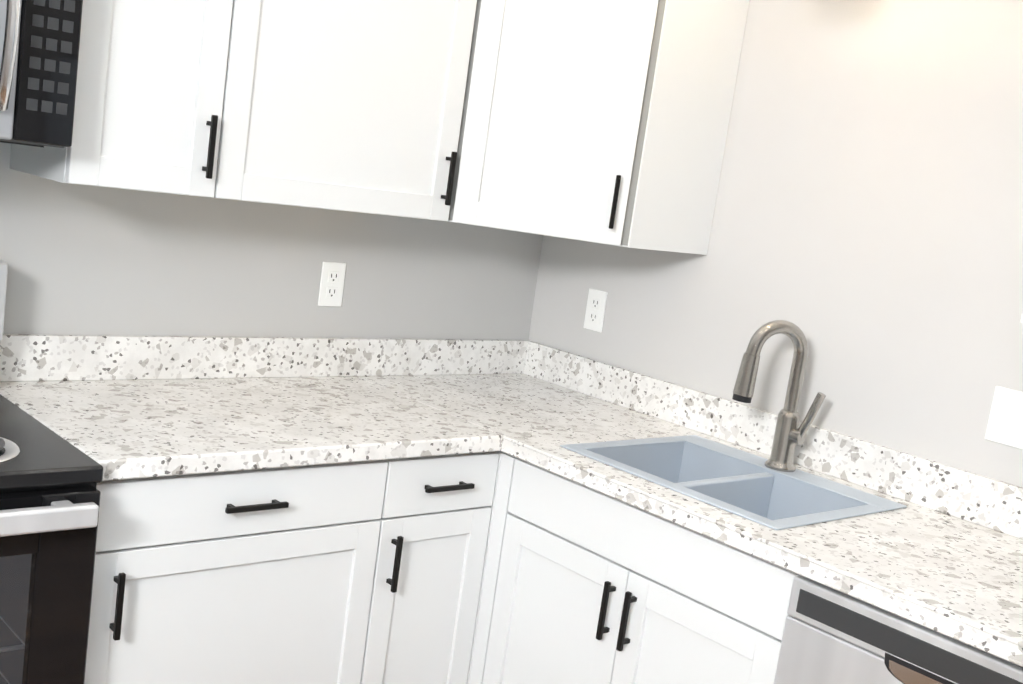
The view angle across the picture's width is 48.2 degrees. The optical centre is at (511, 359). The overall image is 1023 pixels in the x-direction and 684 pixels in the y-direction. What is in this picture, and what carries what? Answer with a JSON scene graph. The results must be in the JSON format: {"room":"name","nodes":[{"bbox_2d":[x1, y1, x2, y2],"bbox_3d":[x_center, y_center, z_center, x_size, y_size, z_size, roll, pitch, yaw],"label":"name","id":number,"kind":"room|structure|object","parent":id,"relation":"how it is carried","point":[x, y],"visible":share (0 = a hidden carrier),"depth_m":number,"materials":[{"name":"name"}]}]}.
{"room":"kitchen","nodes":[
{"label":"kitchen","id":0,"kind":"room"},
{"bbox_2d":[0,142,542,339],"bbox_3d":[-1.659,-0.263,1.969,4.800,2.440,0.100,0,12,-42],"label":"wall","id":1,"kind":"structure","parent":0,"point":[85,260],"depth_m":2.81,"materials":[{"name":"grey paint"}]},
{"bbox_2d":[0,0,82,147],"bbox_3d":[-1.165,-0.616,1.917,0.756,0.420,0.468,0,12,-42],"label":"microwave","id":2,"kind":"object","parent":1,"relation":"attached to","point":[39,46],"visible":1,"depth_m":2.01,"materials":[{"name":"grey plastic"}]},
{"bbox_2d":[10,0,232,197],"bbox_3d":[-0.774,-0.731,2.318,0.305,0.753,0.355,0,12,-42],"label":"upper cabinet","id":3,"kind":"object","parent":1,"relation":"attached to","point":[150,84],"visible":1,"depth_m":2.25,"materials":[{"name":"white paint"}]},
{"bbox_2d":[318,262,345,306],"bbox_3d":[-0.469,-0.195,2.991,0.072,0.117,0.007,0,12,-42],"label":"electrical outlet","id":4,"kind":"object","parent":1,"relation":"attached to","point":[331,284],"visible":1,"depth_m":2.99,"materials":[{"name":"white plastic"}]},
{"bbox_2d":[210,0,476,220],"bbox_3d":[-0.428,-0.732,2.630,0.622,0.753,0.355,0,12,-42],"label":"upper cabinet","id":5,"kind":"object","parent":1,"relation":"attached to","point":[349,105],"visible":0.94,"depth_m":2.54,"materials":[{"name":"white paint"}]},
{"bbox_2d":[447,0,749,254],"bbox_3d":[0.127,-0.711,2.951,0.627,0.762,0.629,0,12,-42],"label":"upper cabinet","id":6,"kind":"object","parent":1,"relation":"attached to","point":[601,121],"visible":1,"depth_m":2.76,"materials":[{"name":"white paint"}]},
{"bbox_2d":[528,0,1022,486],"bbox_3d":[1.117,0.062,2.403,0.100,2.440,3.050,0,12,-42],"label":"wall","id":7,"kind":"structure","parent":0,"point":[866,235],"depth_m":2.67,"materials":[{"name":"grey paint"}]},
{"bbox_2d":[583,288,607,331],"bbox_3d":[0.241,-0.141,3.291,0.007,0.117,0.072,0,12,-42],"label":"electrical outlet","id":8,"kind":"object","parent":7,"relation":"attached to","point":[595,310],"visible":1,"depth_m":3.29,"materials":[{"name":"white plastic"}]},
{"bbox_2d":[985,386,1022,448],"bbox_3d":[1.056,0.126,2.388,0.009,0.117,0.118,0,12,-42],"label":"light switch","id":9,"kind":"object","parent":7,"relation":"attached to","point":[1005,424],"visible":1,"depth_m":2.40,"materials":[{"name":"white plastic"}]},
{"bbox_3d":[-0.802,1.301,1.027,4.800,0.080,3.250,0,12,-42],"label":"floor","id":10,"kind":"structure","parent":0,"visible":0},
{"bbox_2d":[0,260,102,683],"bbox_3d":[-1.214,0.440,1.976,0.760,1.187,0.697,0,12,-42],"label":"range","id":11,"kind":"object","parent":10,"relation":"on","point":[50,493],"visible":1,"depth_m":1.95,"materials":[{"name":"black metal"}]},
{"bbox_2d":[84,460,387,683],"bbox_3d":[-0.753,0.577,2.521,0.648,0.875,0.640,0,12,-42],"label":"base cabinet","id":12,"kind":"object","parent":10,"relation":"on","point":[260,576],"visible":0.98,"depth_m":2.27,"materials":[{"name":"white paint"}]},
{"bbox_2d":[0,334,511,480],"bbox_3d":[-0.573,0.082,2.525,0.930,0.140,0.660,0,12,-42],"label":"countertop","id":13,"kind":"structure","parent":12,"relation":"on","point":[137,406],"depth_m":2.57,"materials":[{"name":"white stone"}]},
{"bbox_2d":[360,451,498,683],"bbox_3d":[-0.394,0.576,2.846,0.317,0.875,0.640,0,12,-42],"label":"base cabinet","id":14,"kind":"object","parent":10,"relation":"on","point":[434,528],"visible":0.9,"depth_m":2.61,"materials":[{"name":"white paint"}]},
{"bbox_2d":[466,451,518,683],"bbox_3d":[-0.043,0.576,3.155,0.614,0.875,0.652,0,12,-42],"label":"cabinet filler","id":15,"kind":"object","parent":10,"relation":"on","point":[495,538],"visible":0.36,"depth_m":2.71,"materials":[{"name":"white paint"}]},
{"bbox_2d":[483,459,799,683],"bbox_3d":[0.419,0.728,2.625,0.640,0.875,0.781,0,12,-42],"label":"base cabinet","id":16,"kind":"object","parent":10,"relation":"on","point":[595,587],"visible":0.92,"depth_m":2.40,"materials":[{"name":"white paint"}]},
{"bbox_2d":[372,338,1022,666],"bbox_3d":[0.498,0.235,2.523,0.656,0.140,2.132,0,12,-42],"label":"countertop","id":17,"kind":"structure","parent":16,"relation":"on","point":[942,552],"depth_m":2.46,"materials":[{"name":"white stone"}]},
{"bbox_2d":[560,435,906,529],"bbox_3d":[0.473,0.354,2.564,0.485,0.196,0.601,0,12,-42],"label":"stainless steel sink","id":18,"kind":"object","parent":17,"relation":"in","point":[747,485],"visible":0.42,"depth_m":2.62,"materials":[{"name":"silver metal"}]},
{"bbox_2d":[732,320,825,471],"bbox_3d":[0.616,0.086,2.619,0.185,0.348,0.154,0,12,-42],"label":"gooseneck faucet","id":19,"kind":"object","parent":17,"relation":"on","point":[789,434],"visible":1,"depth_m":2.63,"materials":[{"name":"silver metal"}]},
{"bbox_2d":[774,575,1022,683],"bbox_3d":[0.873,0.877,2.112,0.614,0.864,0.609,0,12,-42],"label":"dishwasher","id":20,"kind":"object","parent":10,"relation":"on","point":[831,636],"visible":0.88,"depth_m":1.96,"materials":[{"name":"grey metal"}]}
]}

